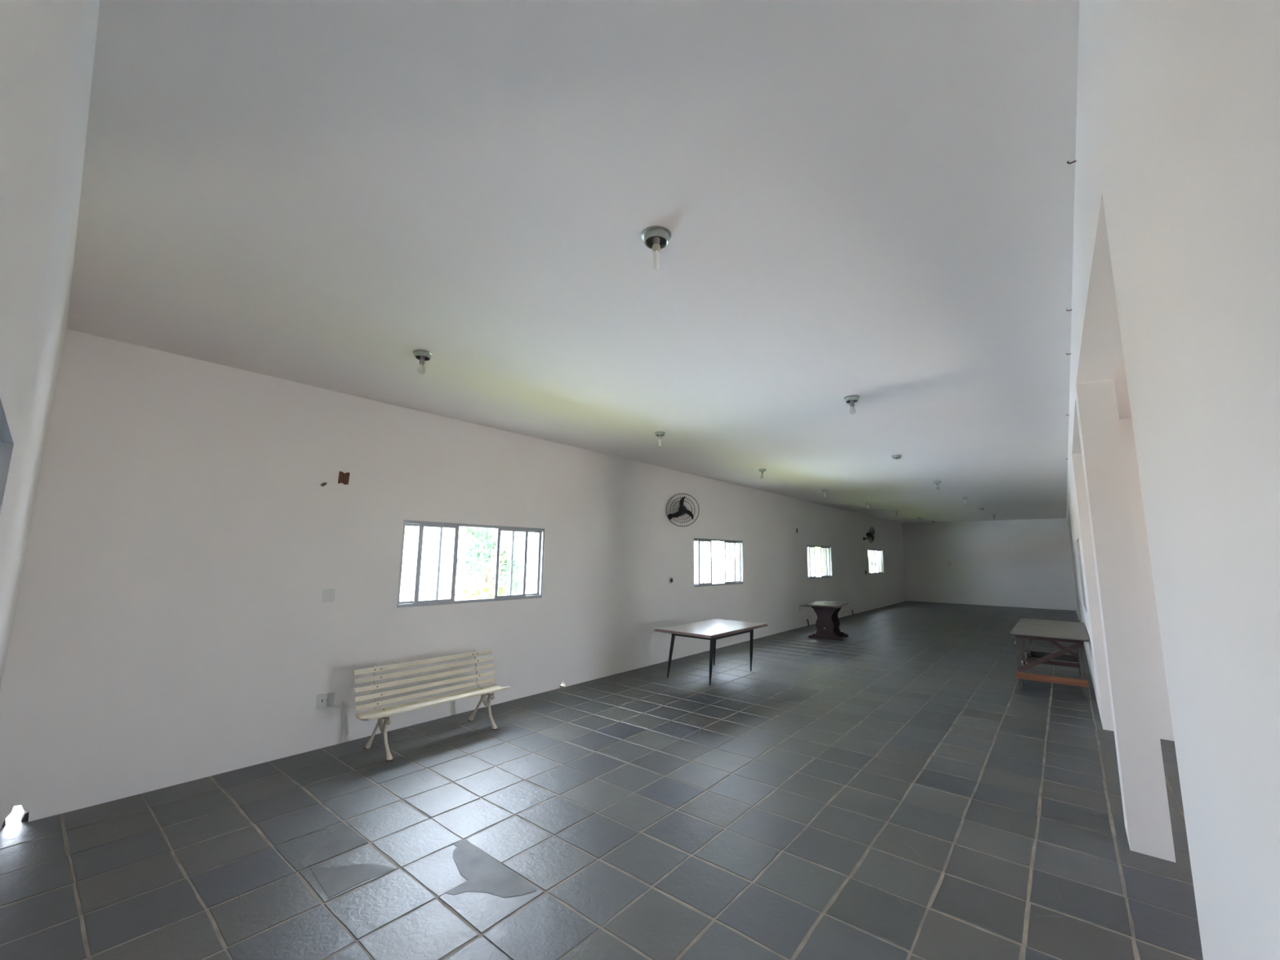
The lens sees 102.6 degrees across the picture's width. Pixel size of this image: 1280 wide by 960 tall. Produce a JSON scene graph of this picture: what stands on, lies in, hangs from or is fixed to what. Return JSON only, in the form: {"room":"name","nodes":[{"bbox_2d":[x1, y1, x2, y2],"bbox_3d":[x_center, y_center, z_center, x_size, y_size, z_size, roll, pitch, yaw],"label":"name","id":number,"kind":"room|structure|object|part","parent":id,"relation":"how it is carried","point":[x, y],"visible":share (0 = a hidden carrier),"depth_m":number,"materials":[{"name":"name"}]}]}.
{"room":"event hall","nodes":[
{"label":"event hall","id":0,"kind":"room"},
{"bbox_2d":[0,0,99,688],"bbox_3d":[-0.653,0.150,0.332,9.846,3.361,0.160,-7,-11,41],"label":"wall","id":1,"kind":"structure","parent":0,"point":[47,46],"depth_m":1.10,"materials":[{"name":"paint"}]},
{"bbox_2d":[0,328,906,828],"bbox_3d":[3.631,2.077,13.028,0.200,3.361,24.857,-6,-11,39],"label":"wall","id":2,"kind":"structure","parent":0,"point":[172,624],"depth_m":4.65,"materials":[{"name":"paint"}]},
{"bbox_2d":[315,691,334,708],"bbox_3d":[-2.929,2.051,4.779,0.013,0.125,0.150,-6,-11,39],"label":"wall outlet","id":3,"kind":"object","parent":2,"relation":"attached to","point":[326,700],"visible":1,"depth_m":4.78,"materials":[{"name":"grey plastic"}]},
{"bbox_2d":[322,588,335,602],"bbox_3d":[-2.957,1.097,4.877,0.005,0.125,0.105,-6,-11,39],"label":"blank plate","id":4,"kind":"object","parent":2,"relation":"attached to","point":[328,596],"visible":1,"depth_m":4.87,"materials":[{"name":"white plastic"}]},
{"bbox_2d":[337,471,350,484],"bbox_3d":[-2.921,-0.018,5.065,0.012,0.128,0.098,-6,-11,39],"label":"junction box","id":5,"kind":"object","parent":2,"relation":"attached to","point":[344,478],"visible":1,"depth_m":5.06,"materials":[{"name":"brown"}]},
{"bbox_2d":[396,520,544,608],"bbox_3d":[-1.982,1.007,6.226,0.148,0.920,1.950,-6,-11,39],"label":"window","id":6,"kind":"structure","parent":2,"relation":"in","point":[415,602],"depth_m":6.00,"materials":[{"name":"silver metal"}]},
{"bbox_3d":[-2.428,0.919,5.667,0.030,0.864,0.472,-6,-11,39],"label":"sash","id":7,"kind":"part","parent":6,"relation":"part of","materials":[{"name":"glass"}]},
{"bbox_3d":[-2.289,0.937,5.782,0.030,0.864,0.485,-6,-11,39],"label":"sash","id":8,"kind":"part","parent":6,"relation":"part of","materials":[{"name":"glass"}]},
{"bbox_3d":[-1.645,1.060,6.558,0.030,0.864,0.473,-6,-11,39],"label":"sash","id":9,"kind":"part","parent":6,"relation":"part of","materials":[{"name":"glass"}]},
{"bbox_3d":[-1.515,1.093,6.769,0.030,0.864,0.472,-6,-11,39],"label":"sash","id":10,"kind":"part","parent":6,"relation":"part of","materials":[{"name":"clear glass"}]},
{"bbox_2d":[668,577,672,583],"bbox_3d":[0.544,1.779,9.091,0.017,0.120,0.113,-6,-11,39],"label":"wall switch","id":11,"kind":"object","parent":2,"relation":"attached to","point":[670,580],"visible":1,"depth_m":9.08,"materials":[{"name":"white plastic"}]},
{"bbox_2d":[666,493,699,526],"bbox_3d":[0.763,0.541,9.145,0.590,0.587,0.242,-1,-9,11],"label":"wall fan","id":12,"kind":"object","parent":2,"relation":"attached to","point":[682,509],"visible":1,"depth_m":9.08,"materials":[{"name":"black plastic"}]},
{"bbox_3d":[0.634,0.596,9.109,0.240,0.129,0.034,-1,-9,11],"label":"blade","id":13,"kind":"part","parent":12,"relation":"part of","materials":[{"name":"black plastic"}]},
{"bbox_3d":[0.752,0.401,9.096,0.114,0.223,0.051,1,-8,-2],"label":"blade","id":14,"kind":"part","parent":12,"relation":"part of","materials":[{"name":"black plastic"}]},
{"bbox_3d":[0.859,0.609,9.073,0.173,0.189,0.054,0,-8,5],"label":"blade","id":15,"kind":"part","parent":12,"relation":"part of","materials":[{"name":"black plastic"}]},
{"bbox_2d":[693,537,743,586],"bbox_3d":[1.575,1.684,10.518,0.148,0.920,1.950,-6,-11,39],"label":"window","id":16,"kind":"structure","parent":2,"relation":"in","point":[699,584],"depth_m":10.59,"materials":[{"name":"silver metal"}]},
{"bbox_3d":[1.111,1.592,9.937,0.030,0.864,0.417,-6,-11,39],"label":"sash","id":17,"kind":"part","parent":16,"relation":"part of","materials":[{"name":"glass"}]},
{"bbox_3d":[1.272,1.615,10.079,0.030,0.864,0.490,-6,-11,39],"label":"sash","id":18,"kind":"part","parent":16,"relation":"part of","materials":[{"name":"clear glass"}]},
{"bbox_2d":[693,541,732,582],"bbox_3d":[1.522,1.689,10.560,0.012,0.920,1.950,-6,-11,39],"label":"window pane","id":19,"kind":"object","parent":16,"relation":"attached to","point":[713,541],"depth_m":10.54,"materials":[{"name":"clear glass"}]},
{"bbox_3d":[1.890,1.733,10.825,0.030,0.864,0.460,-6,-11,39],"label":"sash","id":20,"kind":"part","parent":16,"relation":"part of","materials":[{"name":"clear glass"}]},
{"bbox_3d":[2.031,1.767,11.047,0.030,0.864,0.507,-6,-11,39],"label":"sash","id":21,"kind":"part","parent":16,"relation":"part of","materials":[{"name":"clear glass"}]},
{"bbox_2d":[806,545,831,578],"bbox_3d":[5.113,2.357,14.787,0.148,0.920,1.910,-6,-11,39],"label":"window","id":22,"kind":"structure","parent":2,"relation":"in","point":[810,562],"depth_m":14.88,"materials":[{"name":"glass"}]},
{"bbox_3d":[4.666,2.269,14.227,0.030,0.864,0.432,-6,-11,39],"label":"sash","id":23,"kind":"part","parent":22,"relation":"part of","materials":[{"name":"glass"}]},
{"bbox_3d":[4.805,2.288,14.342,0.030,0.864,0.425,-6,-11,39],"label":"sash","id":24,"kind":"part","parent":22,"relation":"part of","materials":[{"name":"glass"}]},
{"bbox_2d":[807,546,825,575],"bbox_3d":[5.060,2.363,14.829,0.012,0.920,1.910,-6,-11,39],"label":"window pane","id":25,"kind":"object","parent":22,"relation":"attached to","point":[816,562],"depth_m":15.01,"materials":[{"name":"clear glass"}]},
{"bbox_3d":[5.380,2.397,15.036,0.030,0.864,0.480,-6,-11,39],"label":"sash","id":26,"kind":"part","parent":22,"relation":"part of","materials":[{"name":"clear glass"}]},
{"bbox_3d":[5.570,2.441,15.318,0.030,0.864,0.462,-6,-11,39],"label":"sash","id":27,"kind":"part","parent":22,"relation":"part of","materials":[{"name":"clear glass"}]},
{"bbox_2d":[862,526,875,542],"bbox_3d":[8.003,1.929,17.988,0.359,0.576,0.580,-6,-11,39],"label":"wall fan","id":28,"kind":"object","parent":2,"relation":"attached to","point":[870,536],"visible":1,"depth_m":17.92,"materials":[{"name":"black plastic"}]},
{"bbox_2d":[867,548,884,574],"bbox_3d":[8.733,3.046,19.155,0.148,0.920,1.980,-6,-11,39],"label":"window","id":29,"kind":"structure","parent":2,"relation":"in","point":[869,549],"depth_m":19.26,"materials":[{"name":"glass"}]},
{"bbox_3d":[8.280,2.957,18.588,0.030,0.864,0.482,-6,-11,39],"label":"sash","id":30,"kind":"part","parent":29,"relation":"part of","materials":[{"name":"glass"}]},
{"bbox_3d":[8.582,3.006,18.900,0.030,0.864,0.470,-6,-11,39],"label":"sash","id":31,"kind":"part","parent":29,"relation":"part of","materials":[{"name":"glass"}]},
{"bbox_3d":[8.889,3.065,19.271,0.030,0.864,0.480,-6,-11,39],"label":"sash","id":32,"kind":"part","parent":29,"relation":"part of","materials":[{"name":"glass"}]},
{"bbox_3d":[9.196,3.131,19.694,0.030,0.864,0.512,-6,-11,39],"label":"sash","id":33,"kind":"part","parent":29,"relation":"part of","materials":[{"name":"glass"}]},
{"bbox_2d":[66,0,1131,523],"bbox_3d":[7.318,-0.075,10.175,9.846,0.150,25.467,-6,-11,39],"label":"ceiling","id":34,"kind":"structure","parent":0,"point":[873,201],"depth_m":2.43,"materials":[{"name":"paint"}]},
{"bbox_2d":[412,349,432,373],"bbox_3d":[-1.730,-0.924,4.072,0.148,0.170,0.148,-6,-11,39],"label":"ceiling lamp","id":35,"kind":"object","parent":34,"relation":"attached to","point":[421,355],"visible":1,"depth_m":4.06,"materials":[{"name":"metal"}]},
{"bbox_2d":[641,226,671,270],"bbox_3d":[0.080,-1.124,2.531,0.148,0.182,0.148,-6,-11,39],"label":"ceiling lamp","id":36,"kind":"object","parent":34,"relation":"attached to","point":[655,238],"visible":1,"depth_m":2.52,"materials":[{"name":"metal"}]},
{"bbox_2d":[653,236,659,244],"bbox_3d":[0.081,-1.175,2.539,0.034,0.038,0.034,-6,-11,39],"label":"socket","id":37,"kind":"object","parent":36,"relation":"attached to","point":[655,239],"depth_m":2.52,"materials":[{"name":"white plastic"}]},
{"bbox_3d":[0.081,-1.198,2.542,0.108,0.008,0.108,-6,-11,39],"label":"plate","id":38,"kind":"part","parent":36,"relation":"part of","materials":[{"name":"grey plastic"}]},
{"bbox_2d":[654,431,665,446],"bbox_3d":[0.257,-0.521,6.594,0.148,0.182,0.148,-6,-11,39],"label":"ceiling lamp","id":39,"kind":"object","parent":34,"relation":"attached to","point":[659,433],"visible":1,"depth_m":6.58,"materials":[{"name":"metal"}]},
{"bbox_2d":[758,468,766,475],"bbox_3d":[2.211,-0.111,9.266,0.148,0.167,0.148,-6,-11,39],"label":"ceiling lamp","id":40,"kind":"object","parent":34,"relation":"attached to","point":[762,470],"visible":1,"depth_m":9.23,"materials":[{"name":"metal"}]},
{"bbox_2d":[821,488,827,497],"bbox_3d":[4.266,0.304,11.854,0.148,0.181,0.148,-6,-11,39],"label":"ceiling lamp","id":41,"kind":"object","parent":34,"relation":"attached to","point":[823,490],"visible":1,"depth_m":11.84,"materials":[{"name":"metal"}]},
{"bbox_2d":[843,395,859,414],"bbox_3d":[2.091,-0.732,5.061,0.148,0.170,0.148,-6,-11,39],"label":"ceiling lamp","id":42,"kind":"object","parent":34,"relation":"attached to","point":[851,399],"visible":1,"depth_m":5.04,"materials":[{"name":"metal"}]},
{"bbox_2d":[891,454,902,459],"bbox_3d":[3.944,-0.349,7.881,0.148,0.058,0.148,-6,-11,39],"label":"ceiling lamp","id":43,"kind":"object","parent":34,"relation":"attached to","point":[894,456],"visible":1,"depth_m":7.85,"materials":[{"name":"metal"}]},
{"bbox_2d":[933,480,941,485],"bbox_3d":[6.057,0.111,10.440,0.148,0.169,0.148,-6,-11,39],"label":"ceiling lamp","id":44,"kind":"object","parent":34,"relation":"attached to","point":[936,482],"visible":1,"depth_m":10.41,"materials":[{"name":"metal"}]},
{"bbox_2d":[962,496,968,504],"bbox_3d":[8.230,0.519,12.984,0.148,0.182,0.148,-6,-11,39],"label":"ceiling lamp","id":45,"kind":"object","parent":34,"relation":"attached to","point":[963,497],"visible":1,"depth_m":12.97,"materials":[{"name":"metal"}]},
{"bbox_2d":[0,600,1203,959],"bbox_3d":[7.276,3.383,9.664,9.846,0.121,25.467,-6,-11,39],"label":"floor","id":46,"kind":"structure","parent":0,"point":[891,789],"depth_m":3.35,"materials":[{"name":"tile"}]},
{"bbox_2d":[353,648,510,761],"bbox_3d":[-2.006,2.160,5.076,0.497,0.761,1.470,-6,-11,39],"label":"garden bench","id":47,"kind":"object","parent":46,"relation":"on","point":[381,713],"visible":1,"depth_m":5.04,"materials":[{"name":"beige paint"}]},
{"bbox_3d":[-2.440,2.313,4.705,0.255,0.338,0.049,-6,-11,39],"label":"leg","id":48,"kind":"part","parent":47,"relation":"part of","materials":[{"name":"beige metal"}]},
{"bbox_3d":[-2.361,2.003,4.689,0.424,0.573,0.026,-6,-11,39],"label":"frame","id":49,"kind":"part","parent":47,"relation":"part of","materials":[{"name":"beige metal"}]},
{"bbox_3d":[-2.222,2.285,4.529,0.158,0.345,0.052,-6,-11,39],"label":"leg","id":50,"kind":"part","parent":47,"relation":"part of","materials":[{"name":"beige metal"}]},
{"bbox_3d":[-1.756,2.444,5.531,0.255,0.338,0.049,-6,-11,39],"label":"leg","id":51,"kind":"part","parent":47,"relation":"part of","materials":[{"name":"beige metal"}]},
{"bbox_3d":[-1.677,2.134,5.515,0.424,0.573,0.026,-6,-11,39],"label":"frame","id":52,"kind":"part","parent":47,"relation":"part of","materials":[{"name":"beige metal"}]},
{"bbox_3d":[-1.538,2.415,5.355,0.158,0.345,0.052,-6,-11,39],"label":"leg","id":53,"kind":"part","parent":47,"relation":"part of","materials":[{"name":"beige metal"}]},
{"bbox_2d":[653,618,768,685],"bbox_3d":[1.134,2.617,7.871,0.980,0.728,1.760,-6,-11,39],"label":"dining table","id":54,"kind":"object","parent":46,"relation":"on","point":[713,629],"visible":1,"depth_m":7.63,"materials":[{"name":"beige laminate"}]},
{"bbox_3d":[0.464,2.593,7.641,0.127,0.692,0.060,-6,-11,39],"label":"leg","id":55,"kind":"part","parent":54,"relation":"part of","materials":[{"name":"black metal"}]},
{"bbox_3d":[1.004,2.538,7.223,0.054,0.692,0.106,4,-9,-20],"label":"leg","id":56,"kind":"part","parent":54,"relation":"part of","materials":[{"name":"black metal"}]},
{"bbox_3d":[1.245,2.740,8.569,0.055,0.692,0.122,3,-9,-17],"label":"leg","id":57,"kind":"part","parent":54,"relation":"part of","materials":[{"name":"black metal"}]},
{"bbox_3d":[1.774,2.684,8.149,0.056,0.692,0.122,1,-8,1],"label":"leg","id":58,"kind":"part","parent":54,"relation":"part of","materials":[{"name":"black metal"}]},
{"bbox_2d":[799,600,849,640],"bbox_3d":[4.415,3.265,12.067,0.860,0.748,1.710,-5,-10,32],"label":"pedestal table","id":59,"kind":"object","parent":46,"relation":"on","point":[828,622],"visible":1,"depth_m":11.52,"materials":[{"name":"brown wood"}]},
{"bbox_3d":[4.136,3.172,11.501,0.478,0.567,0.045,-5,-10,32],"label":"panel","id":60,"kind":"part","parent":59,"relation":"part of","materials":[{"name":"brown wood"}]},
{"bbox_3d":[4.499,3.261,12.069,0.478,0.567,0.045,-5,-10,32],"label":"panel","id":61,"kind":"part","parent":59,"relation":"part of","materials":[{"name":"brown wood"}]},
{"bbox_2d":[1009,618,1088,698],"bbox_3d":[6.188,2.619,7.695,0.832,0.792,2.345,-6,-11,39],"label":"work table","id":62,"kind":"object","parent":46,"relation":"on","point":[1053,631],"visible":1,"depth_m":7.22,"materials":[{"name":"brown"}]},
{"bbox_3d":[5.359,2.559,7.257,0.048,0.762,0.060,-6,-11,39],"label":"leg","id":63,"kind":"part","parent":62,"relation":"part of","materials":[{"name":"grey wood"}]},
{"bbox_3d":[5.899,2.562,7.921,0.044,0.562,0.050,-6,-11,39],"label":"leg","id":64,"kind":"part","parent":62,"relation":"part of","materials":[{"name":"grey wood"}]},
{"bbox_3d":[5.927,2.815,7.943,0.020,0.070,1.770,-6,-11,39],"label":"rail","id":65,"kind":"part","parent":62,"relation":"part of","materials":[{"name":"grey metal"}]},
{"bbox_3d":[6.487,2.768,8.579,0.048,0.762,0.060,-6,-11,39],"label":"leg","id":66,"kind":"part","parent":62,"relation":"part of","materials":[{"name":"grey wood"}]},
{"bbox_3d":[5.624,2.180,7.068,0.740,0.062,0.025,-6,-11,39],"label":"rail","id":67,"kind":"part","parent":62,"relation":"part of","materials":[{"name":"grey wood"}]},
{"bbox_3d":[6.756,2.886,8.393,0.730,0.100,0.022,-6,-11,39],"label":"panel","id":68,"kind":"part","parent":62,"relation":"part of","materials":[{"name":"grey"}]},
{"bbox_3d":[5.593,2.711,6.982,0.770,0.090,0.023,-6,-11,39],"label":"rail","id":69,"kind":"part","parent":62,"relation":"part of","materials":[{"name":"orange wood"}]},
{"bbox_3d":[6.702,2.963,8.316,0.730,0.065,0.018,-6,-11,39],"label":"rail","id":70,"kind":"part","parent":62,"relation":"part of","materials":[{"name":"red wood"}]},
{"bbox_3d":[6.990,2.714,8.171,0.048,0.762,0.060,-6,-11,39],"label":"leg","id":71,"kind":"part","parent":62,"relation":"part of","materials":[{"name":"grey wood"}]},
{"bbox_3d":[5.889,2.502,6.827,0.048,0.762,0.060,-6,-11,39],"label":"leg","id":72,"kind":"part","parent":62,"relation":"part of","materials":[{"name":"grey wood"}]},
{"bbox_2d":[902,518,1076,610],"bbox_3d":[15.299,3.185,19.575,9.846,3.361,0.200,-6,-11,39],"label":"wall","id":73,"kind":"structure","parent":0,"point":[1026,562],"depth_m":20.48,"materials":[{"name":"paint"}]},
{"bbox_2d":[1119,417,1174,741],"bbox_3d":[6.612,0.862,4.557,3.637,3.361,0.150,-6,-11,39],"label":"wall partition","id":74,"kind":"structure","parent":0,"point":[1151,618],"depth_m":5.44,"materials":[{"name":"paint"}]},
{"bbox_2d":[1066,0,1279,959],"bbox_3d":[8.053,1.578,9.292,0.200,3.361,25.087,-6,-11,39],"label":"wall","id":75,"kind":"structure","parent":0,"point":[1176,254],"depth_m":0.80,"materials":[{"name":"paint"}]},
{"label":"outside","id":76,"kind":"structure","parent":0,"visible":0},
{"bbox_2d":[6,567,820,817],"bbox_3d":[9.250,4.312,14.484,120.000,0.199,110.000,-6,-11,39],"label":"ground","id":77,"kind":"structure","parent":76,"point":[406,574],"depth_m":37.06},
{"bbox_2d":[10,804,23,816],"bbox_3d":[8.028,5.066,20.480,2.254,0.030,42.200,-6,-11,39],"label":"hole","id":78,"kind":"structure","parent":77,"relation":"on","point":[17,810],"depth_m":3.77,"materials":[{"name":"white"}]},
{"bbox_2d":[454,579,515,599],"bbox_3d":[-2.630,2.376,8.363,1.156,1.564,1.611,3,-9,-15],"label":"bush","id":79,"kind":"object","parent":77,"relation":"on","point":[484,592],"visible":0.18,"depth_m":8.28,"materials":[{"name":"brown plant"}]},
{"bbox_2d":[456,527,524,595],"bbox_3d":[-3.072,1.786,10.545,1.771,3.360,1.651,2,-8,-6],"label":"tree","id":80,"kind":"object","parent":77,"relation":"on","point":[478,548],"visible":0.34,"depth_m":10.29,"materials":[{"name":"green plant"}]},
{"bbox_2d":[715,541,813,576],"bbox_3d":[3.956,2.256,16.038,2.711,4.201,3.572,3,-9,-16],"label":"tree","id":81,"kind":"object","parent":77,"relation":"on","point":[719,543],"visible":0.02,"depth_m":16.30,"materials":[{"name":"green plant"}]},
{"bbox_2d":[807,546,876,577],"bbox_3d":[7.508,2.918,20.500,3.560,5.135,4.440,-6,-11,39],"label":"tree","id":82,"kind":"object","parent":77,"relation":"on","point":[816,548],"visible":0.02,"depth_m":20.47,"materials":[{"name":"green plant"}]}
]}

